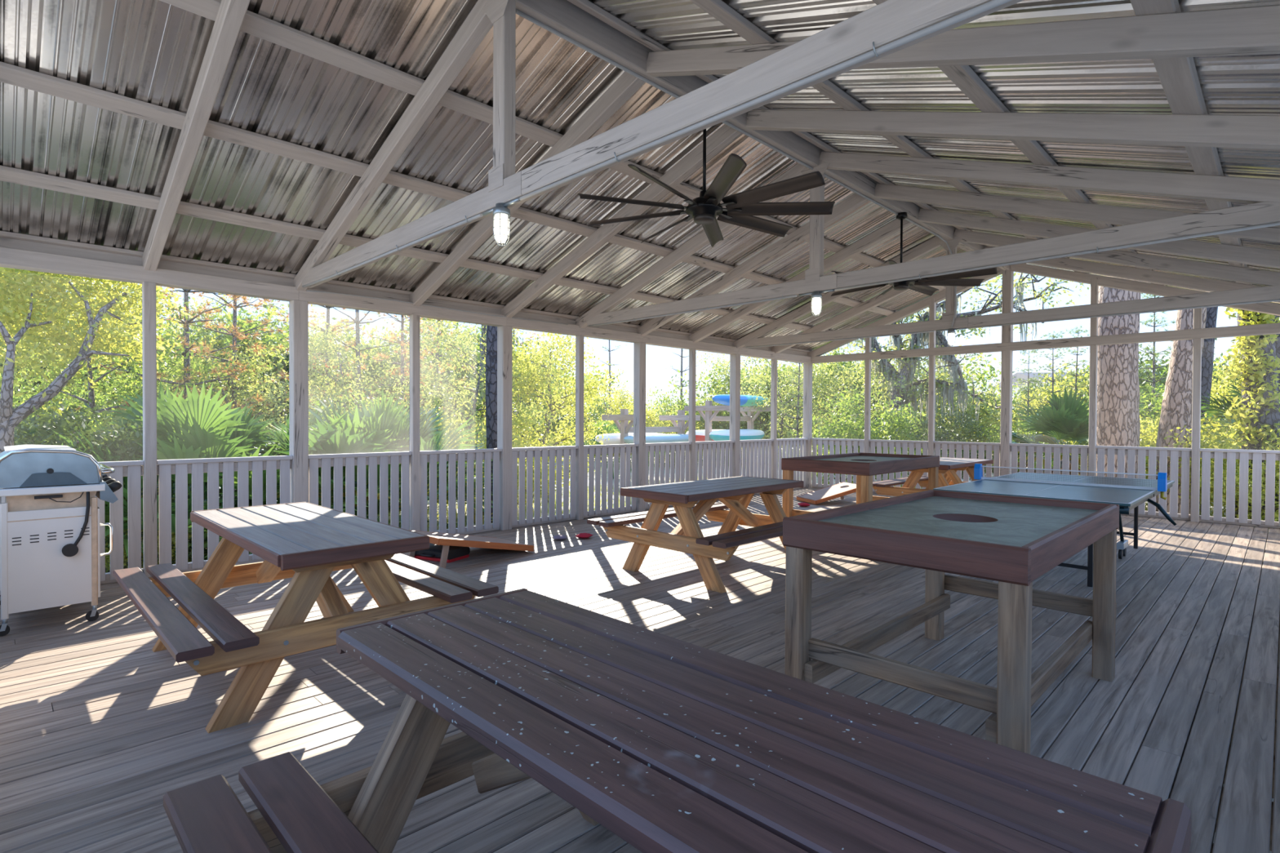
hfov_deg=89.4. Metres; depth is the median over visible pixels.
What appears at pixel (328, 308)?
pine
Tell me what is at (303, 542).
picnic table
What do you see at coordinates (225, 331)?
shrub
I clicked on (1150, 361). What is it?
shrub
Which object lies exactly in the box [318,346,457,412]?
shrub
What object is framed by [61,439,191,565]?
palmetto
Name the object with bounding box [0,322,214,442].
shrub
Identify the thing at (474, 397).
broadleaf tree
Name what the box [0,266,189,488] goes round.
gnarled tree
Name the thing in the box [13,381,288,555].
palmetto
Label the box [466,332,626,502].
broadleaf tree
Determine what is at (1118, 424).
pine tree
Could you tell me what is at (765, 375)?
broadleaf tree
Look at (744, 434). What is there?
kayak
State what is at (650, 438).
kayak
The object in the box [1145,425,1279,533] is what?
shrub
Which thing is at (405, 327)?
broadleaf tree
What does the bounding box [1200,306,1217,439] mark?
pine tree
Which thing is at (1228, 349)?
shrub
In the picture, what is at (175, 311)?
broadleaf tree
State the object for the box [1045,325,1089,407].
young pine
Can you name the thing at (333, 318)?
shrub
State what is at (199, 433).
palmetto
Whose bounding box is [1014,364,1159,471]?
shrub
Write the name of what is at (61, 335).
shrub
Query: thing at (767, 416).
shrub
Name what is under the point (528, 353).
shrub
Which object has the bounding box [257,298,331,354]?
pine
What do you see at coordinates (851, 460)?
hole
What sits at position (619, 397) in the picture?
broadleaf tree
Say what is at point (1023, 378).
broadleaf tree
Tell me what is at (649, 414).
shrub
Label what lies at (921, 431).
shrub
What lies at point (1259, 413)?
tree
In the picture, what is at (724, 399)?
kayak
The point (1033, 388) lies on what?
broadleaf tree
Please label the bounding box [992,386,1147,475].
palm
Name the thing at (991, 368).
shrub
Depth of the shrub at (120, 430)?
7.36 m
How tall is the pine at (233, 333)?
6.645 m
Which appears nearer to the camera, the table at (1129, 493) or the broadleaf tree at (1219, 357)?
the table at (1129, 493)
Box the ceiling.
[0,0,1279,353]
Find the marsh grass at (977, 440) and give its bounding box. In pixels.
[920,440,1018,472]
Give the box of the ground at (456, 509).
[105,431,1273,852]
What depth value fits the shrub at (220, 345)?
21.81 m
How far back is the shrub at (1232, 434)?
12.56 m
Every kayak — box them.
[595,432,665,444]
[623,434,688,444]
[685,429,723,441]
[709,429,764,440]
[711,394,768,406]
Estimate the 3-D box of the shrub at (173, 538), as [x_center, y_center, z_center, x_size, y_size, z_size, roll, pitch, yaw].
[-5.760,1.254,7.615,1.493,1.086,1.288,1,1,30]
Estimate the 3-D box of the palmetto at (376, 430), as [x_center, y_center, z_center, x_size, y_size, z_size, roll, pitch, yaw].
[-3.857,0.792,9.378,4.611,2.739,4.406,0,1,5]
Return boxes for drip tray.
[34,494,62,499]
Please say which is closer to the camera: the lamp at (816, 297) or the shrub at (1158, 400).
the lamp at (816, 297)
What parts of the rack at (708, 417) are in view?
arm, post, tie rail, arm, post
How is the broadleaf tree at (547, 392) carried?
on the ground at (456, 509)
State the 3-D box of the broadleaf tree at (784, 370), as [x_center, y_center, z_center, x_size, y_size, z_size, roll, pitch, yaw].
[4.653,-0.547,25.959,4.191,4.345,3.826,1,1,22]
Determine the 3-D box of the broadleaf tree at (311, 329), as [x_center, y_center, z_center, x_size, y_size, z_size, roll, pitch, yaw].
[-13.745,-2.099,31.143,6.171,7.241,5.870,0,1,1]
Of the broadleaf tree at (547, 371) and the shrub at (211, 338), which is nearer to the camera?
the broadleaf tree at (547, 371)
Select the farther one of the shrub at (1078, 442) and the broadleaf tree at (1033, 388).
the broadleaf tree at (1033, 388)
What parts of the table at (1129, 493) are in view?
leg, leg, release lever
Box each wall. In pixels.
[0,237,812,595]
[807,263,1279,528]
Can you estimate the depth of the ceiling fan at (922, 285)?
7.91 m
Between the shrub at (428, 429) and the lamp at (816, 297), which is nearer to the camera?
the lamp at (816, 297)
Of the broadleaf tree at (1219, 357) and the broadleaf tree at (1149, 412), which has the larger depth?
the broadleaf tree at (1149, 412)
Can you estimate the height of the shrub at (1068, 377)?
3.705 m
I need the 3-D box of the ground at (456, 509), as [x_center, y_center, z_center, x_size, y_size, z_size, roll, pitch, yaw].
[24.888,1.647,27.711,150.000,0.134,150.000,0,1,-45]
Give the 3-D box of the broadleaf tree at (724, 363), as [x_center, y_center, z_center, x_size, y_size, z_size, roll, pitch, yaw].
[3.856,-0.830,26.197,3.992,4.924,4.196,0,1,-41]
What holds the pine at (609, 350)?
on the ground at (456, 509)
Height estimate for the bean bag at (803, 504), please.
0.066 m
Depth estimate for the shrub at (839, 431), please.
15.18 m
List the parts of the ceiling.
gusset plate, king post, gusset plate, king post, gusset plate, king post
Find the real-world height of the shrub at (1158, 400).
3.185 m
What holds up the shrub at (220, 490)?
on the ground at (456, 509)
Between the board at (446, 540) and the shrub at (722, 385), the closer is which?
the board at (446, 540)
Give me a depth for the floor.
3.48 m
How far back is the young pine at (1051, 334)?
19.40 m
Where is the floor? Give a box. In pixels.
[0,487,1279,852]
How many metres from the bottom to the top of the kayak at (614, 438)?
0.340 m
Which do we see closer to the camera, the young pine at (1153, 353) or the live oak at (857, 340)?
the young pine at (1153, 353)
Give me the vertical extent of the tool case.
0.115 m
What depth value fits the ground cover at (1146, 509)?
12.33 m
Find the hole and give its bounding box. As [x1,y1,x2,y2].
[933,513,997,522]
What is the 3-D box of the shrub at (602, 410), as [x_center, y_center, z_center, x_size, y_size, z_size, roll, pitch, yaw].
[-0.572,0.222,26.972,3.422,2.804,3.503,0,1,-12]
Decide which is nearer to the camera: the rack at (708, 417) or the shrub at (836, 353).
the rack at (708, 417)
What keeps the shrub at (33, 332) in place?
on the ground at (456, 509)
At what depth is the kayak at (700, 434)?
19.19 m
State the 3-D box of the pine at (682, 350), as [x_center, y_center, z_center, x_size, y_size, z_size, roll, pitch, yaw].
[1.846,-2.054,27.037,1.519,7.299,1.616,0,1,-15]
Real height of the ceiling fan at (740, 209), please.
0.920 m
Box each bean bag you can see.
[552,534,566,540]
[575,533,593,538]
[797,502,810,506]
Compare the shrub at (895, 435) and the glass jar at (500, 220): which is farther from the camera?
the shrub at (895, 435)
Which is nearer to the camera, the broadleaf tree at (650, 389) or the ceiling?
the ceiling
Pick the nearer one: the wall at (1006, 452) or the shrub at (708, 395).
the wall at (1006, 452)
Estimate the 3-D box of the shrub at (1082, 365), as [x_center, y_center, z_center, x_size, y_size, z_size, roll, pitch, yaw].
[17.981,-0.302,25.165,5.171,4.139,5.051,0,1,0]
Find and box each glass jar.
[493,213,507,244]
[812,297,821,314]
[947,333,955,345]
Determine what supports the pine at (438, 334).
on the ground at (456, 509)
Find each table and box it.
[112,502,498,733]
[163,588,1191,852]
[586,475,804,593]
[781,452,939,517]
[782,489,1119,754]
[872,457,993,496]
[933,463,1176,586]
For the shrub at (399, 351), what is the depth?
23.80 m
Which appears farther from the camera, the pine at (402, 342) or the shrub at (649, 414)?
the shrub at (649, 414)
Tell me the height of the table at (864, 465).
0.980 m
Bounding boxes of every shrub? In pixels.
[0,318,275,435]
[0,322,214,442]
[0,332,85,443]
[0,335,163,431]
[0,337,87,435]
[0,349,92,423]
[0,381,142,570]
[13,392,222,567]
[24,333,158,444]
[25,355,211,428]
[86,330,286,420]
[105,484,207,570]
[119,315,336,435]
[156,427,279,546]
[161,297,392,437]
[260,328,386,409]
[262,317,430,423]
[308,382,453,488]
[311,315,554,448]
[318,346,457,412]
[320,338,480,427]
[389,429,475,512]
[397,329,568,445]
[404,393,563,512]
[462,352,573,443]
[471,431,570,505]
[477,387,574,445]
[522,358,628,457]
[564,406,604,459]
[573,399,673,461]
[585,398,672,460]
[612,386,688,457]
[645,404,704,468]
[651,402,702,458]
[659,362,803,468]
[683,397,760,462]
[696,395,770,455]
[706,368,803,457]
[715,352,877,463]
[716,404,796,465]
[777,383,926,484]
[783,349,954,438]
[790,373,884,455]
[819,404,926,487]
[845,354,1015,453]
[858,389,986,449]
[875,413,956,457]
[902,401,999,487]
[934,370,1088,467]
[980,377,1086,441]
[982,414,1080,473]
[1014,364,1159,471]
[1016,364,1088,408]
[1036,358,1151,439]
[1049,440,1088,469]
[1056,411,1240,497]
[1068,378,1231,444]
[1080,337,1240,439]
[1082,359,1229,429]
[1138,348,1238,424]
[1139,411,1241,515]
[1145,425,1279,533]
[1155,431,1279,528]
[1213,371,1240,389]
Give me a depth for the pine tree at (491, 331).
10.23 m
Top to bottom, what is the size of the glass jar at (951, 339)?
0.166 m
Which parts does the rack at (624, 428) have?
arm, post, tie rail, arm, post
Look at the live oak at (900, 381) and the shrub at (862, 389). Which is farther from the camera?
the shrub at (862, 389)
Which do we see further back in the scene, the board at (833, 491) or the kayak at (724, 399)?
the kayak at (724, 399)
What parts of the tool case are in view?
handle, red trim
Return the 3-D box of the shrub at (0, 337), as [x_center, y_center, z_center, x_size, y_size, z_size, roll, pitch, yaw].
[-20.994,-0.771,20.041,5.979,4.900,6.122,0,1,5]
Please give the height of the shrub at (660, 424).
2.498 m
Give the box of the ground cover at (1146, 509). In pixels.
[105,478,1265,573]
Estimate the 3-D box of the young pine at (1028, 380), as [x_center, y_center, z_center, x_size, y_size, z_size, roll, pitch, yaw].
[12.355,-0.435,20.599,1.431,4.280,1.528,0,1,0]
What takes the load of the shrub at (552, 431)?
on the ground at (456, 509)
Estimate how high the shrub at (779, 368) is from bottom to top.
4.201 m
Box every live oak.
[793,300,981,426]
[844,271,1089,475]
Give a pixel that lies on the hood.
(22, 466)
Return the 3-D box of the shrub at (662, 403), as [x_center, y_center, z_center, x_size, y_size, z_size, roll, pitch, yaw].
[0.638,-0.012,27.015,3.786,3.274,3.874,1,1,43]
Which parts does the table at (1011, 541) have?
leg, leg, leg, leg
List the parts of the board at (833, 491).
rail, rail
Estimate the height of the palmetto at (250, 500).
1.948 m
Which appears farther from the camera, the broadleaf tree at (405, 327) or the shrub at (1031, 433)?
the broadleaf tree at (405, 327)
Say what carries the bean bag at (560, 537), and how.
on the floor
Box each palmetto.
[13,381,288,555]
[37,381,379,559]
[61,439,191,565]
[142,400,390,561]
[173,389,493,558]
[189,448,438,552]
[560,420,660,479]
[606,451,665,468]
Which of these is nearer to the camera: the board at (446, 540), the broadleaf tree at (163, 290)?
the board at (446, 540)
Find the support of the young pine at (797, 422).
on the ground at (456, 509)
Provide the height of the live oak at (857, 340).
6.802 m
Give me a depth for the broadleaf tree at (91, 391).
10.40 m
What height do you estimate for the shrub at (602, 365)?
4.783 m
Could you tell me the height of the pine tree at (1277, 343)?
6.743 m
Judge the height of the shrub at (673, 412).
2.919 m
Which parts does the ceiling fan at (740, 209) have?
blade, blade, blade, blade, blade, blade, blade, blade, blade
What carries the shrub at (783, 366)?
on the ground at (456, 509)
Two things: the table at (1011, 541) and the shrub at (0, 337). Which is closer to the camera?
the table at (1011, 541)
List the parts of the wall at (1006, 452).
backing rail, rail, post, gable post, backing rail, rail, post, gable post, rail, backing rail, post, gable post, rail, backing rail, post, gable post, rail, backing rail, post, gable post, backing rail, rail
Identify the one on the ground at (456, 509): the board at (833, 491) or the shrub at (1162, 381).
the shrub at (1162, 381)
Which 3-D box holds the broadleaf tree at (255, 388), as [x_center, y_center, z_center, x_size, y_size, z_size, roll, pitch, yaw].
[-7.635,0.030,12.335,2.678,3.405,3.388,0,1,-32]
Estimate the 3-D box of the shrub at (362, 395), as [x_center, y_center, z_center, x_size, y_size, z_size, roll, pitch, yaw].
[-5.333,0.458,13.106,3.063,2.588,2.993,0,1,-27]
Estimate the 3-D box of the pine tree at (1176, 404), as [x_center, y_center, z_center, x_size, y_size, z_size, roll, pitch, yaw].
[9.469,-4.776,11.579,5.947,13.326,5.177,1,1,25]
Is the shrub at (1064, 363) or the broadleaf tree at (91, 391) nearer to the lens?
the broadleaf tree at (91, 391)
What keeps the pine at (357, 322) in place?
on the ground at (456, 509)
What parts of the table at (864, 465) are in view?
leg, leg, leg, leg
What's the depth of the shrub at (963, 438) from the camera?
17.70 m
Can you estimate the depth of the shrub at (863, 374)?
24.67 m
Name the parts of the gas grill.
frame leg, frame leg, panel, frame leg, door, control panel, door handle, knob, knob, knob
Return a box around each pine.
[71,285,266,413]
[172,289,288,489]
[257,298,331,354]
[270,305,375,421]
[332,306,400,411]
[360,312,448,415]
[391,318,475,442]
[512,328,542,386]
[598,340,626,421]
[665,348,701,404]
[768,361,820,438]
[1012,349,1048,471]
[1021,329,1076,447]
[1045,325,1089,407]
[1138,293,1176,422]
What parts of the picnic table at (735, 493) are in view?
leg, leg, leg, leg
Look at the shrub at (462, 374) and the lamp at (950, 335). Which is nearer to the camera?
the lamp at (950, 335)
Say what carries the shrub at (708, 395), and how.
on the ground at (456, 509)
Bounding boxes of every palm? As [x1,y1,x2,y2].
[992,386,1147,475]
[1200,372,1279,466]
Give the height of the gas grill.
1.208 m
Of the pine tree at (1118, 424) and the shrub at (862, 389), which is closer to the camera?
the pine tree at (1118, 424)
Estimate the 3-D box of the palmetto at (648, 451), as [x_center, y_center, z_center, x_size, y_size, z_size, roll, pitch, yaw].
[-0.043,0.869,20.937,2.274,1.500,2.015,0,1,-18]
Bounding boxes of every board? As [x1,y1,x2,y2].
[408,529,533,568]
[796,482,856,504]
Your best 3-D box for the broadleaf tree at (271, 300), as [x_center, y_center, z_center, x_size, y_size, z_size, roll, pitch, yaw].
[-16.425,-1.863,28.102,5.979,6.788,6.549,0,1,-9]
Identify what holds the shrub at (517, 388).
on the ground at (456, 509)
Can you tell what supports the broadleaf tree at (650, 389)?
on the ground at (456, 509)
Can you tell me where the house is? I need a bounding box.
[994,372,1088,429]
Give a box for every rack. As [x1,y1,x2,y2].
[601,408,700,487]
[684,400,770,479]
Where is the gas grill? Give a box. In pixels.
[0,444,122,636]
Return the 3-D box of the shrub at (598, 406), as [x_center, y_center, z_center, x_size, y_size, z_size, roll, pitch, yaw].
[-1.930,0.384,28.589,2.717,2.537,2.935,0,1,7]
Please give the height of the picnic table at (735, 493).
0.801 m
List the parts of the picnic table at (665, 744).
leg, leg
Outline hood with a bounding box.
[0,444,115,488]
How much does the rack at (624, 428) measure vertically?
2.120 m
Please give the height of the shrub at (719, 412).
2.817 m
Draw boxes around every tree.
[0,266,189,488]
[0,286,253,456]
[43,352,258,447]
[82,283,258,408]
[101,311,198,338]
[157,335,321,497]
[209,300,311,389]
[257,303,430,431]
[308,304,379,355]
[333,317,470,400]
[397,315,559,449]
[421,327,517,430]
[445,340,572,446]
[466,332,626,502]
[480,324,486,472]
[485,325,497,522]
[563,373,633,464]
[599,382,662,456]
[684,351,783,463]
[700,362,803,457]
[726,354,850,464]
[777,344,915,480]
[982,388,1037,424]
[1012,377,1049,414]
[1096,285,1141,478]
[1139,383,1160,427]
[1155,307,1206,519]
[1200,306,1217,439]
[1206,370,1241,446]
[1208,349,1240,439]
[1222,306,1279,528]
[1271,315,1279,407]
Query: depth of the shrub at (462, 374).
23.58 m
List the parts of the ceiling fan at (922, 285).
blade, blade, blade, blade, blade, blade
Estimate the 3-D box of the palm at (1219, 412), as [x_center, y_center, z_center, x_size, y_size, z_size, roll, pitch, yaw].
[11.566,0.428,11.803,2.370,2.913,2.650,0,1,-45]
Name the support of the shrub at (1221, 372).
on the ground at (456, 509)
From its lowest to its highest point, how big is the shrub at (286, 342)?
5.743 m
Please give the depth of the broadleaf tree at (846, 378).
19.60 m
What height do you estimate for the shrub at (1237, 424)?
2.211 m
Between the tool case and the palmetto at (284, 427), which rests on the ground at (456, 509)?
the palmetto at (284, 427)
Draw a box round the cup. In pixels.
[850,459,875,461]
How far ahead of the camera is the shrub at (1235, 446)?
10.54 m
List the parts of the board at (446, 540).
folding leg, rail, folding leg, rail, rail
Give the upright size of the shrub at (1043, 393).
3.724 m
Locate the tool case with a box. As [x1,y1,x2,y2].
[413,542,470,562]
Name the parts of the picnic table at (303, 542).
leg, leg, leg, leg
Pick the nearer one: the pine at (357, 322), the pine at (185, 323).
the pine at (185, 323)
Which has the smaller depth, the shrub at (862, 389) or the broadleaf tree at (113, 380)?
the broadleaf tree at (113, 380)
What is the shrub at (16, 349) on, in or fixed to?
on the ground at (456, 509)
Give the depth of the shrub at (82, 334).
20.51 m
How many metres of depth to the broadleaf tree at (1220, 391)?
14.60 m
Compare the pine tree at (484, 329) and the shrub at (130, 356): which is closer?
the pine tree at (484, 329)
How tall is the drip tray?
0.017 m
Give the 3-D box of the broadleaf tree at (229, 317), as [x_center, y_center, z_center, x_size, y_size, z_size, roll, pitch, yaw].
[-13.495,-1.307,23.155,7.531,6.028,7.356,0,1,-44]
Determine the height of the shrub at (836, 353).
4.807 m
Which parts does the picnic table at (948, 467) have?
leg, leg, leg, leg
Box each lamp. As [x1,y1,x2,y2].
[482,197,520,246]
[798,288,835,316]
[936,327,966,346]
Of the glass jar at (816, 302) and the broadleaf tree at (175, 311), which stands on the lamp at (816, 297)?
the glass jar at (816, 302)
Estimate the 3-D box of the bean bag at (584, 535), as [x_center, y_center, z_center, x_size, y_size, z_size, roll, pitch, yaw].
[-0.664,1.298,7.685,0.165,0.063,0.165,1,1,22]
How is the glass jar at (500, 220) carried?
on the lamp at (501, 213)
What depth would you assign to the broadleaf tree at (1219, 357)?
14.75 m
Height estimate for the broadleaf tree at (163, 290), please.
7.241 m
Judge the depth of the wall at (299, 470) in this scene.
7.36 m
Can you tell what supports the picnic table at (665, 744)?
on the floor
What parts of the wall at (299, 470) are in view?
backing rail, rail, post, backing rail, rail, post, rail, backing rail, post, rail, backing rail, post, backing rail, rail, post, backing rail, rail, post, backing rail, rail, post, backing rail, rail, post, backing rail, rail, post, backing rail, rail, corner post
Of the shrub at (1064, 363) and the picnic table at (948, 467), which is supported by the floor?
the picnic table at (948, 467)
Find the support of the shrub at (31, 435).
on the ground at (456, 509)
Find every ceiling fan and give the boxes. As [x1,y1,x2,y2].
[577,128,835,247]
[831,212,997,299]
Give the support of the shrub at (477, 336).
on the ground at (456, 509)
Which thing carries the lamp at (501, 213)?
hanging from the ceiling
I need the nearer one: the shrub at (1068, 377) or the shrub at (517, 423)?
the shrub at (517, 423)

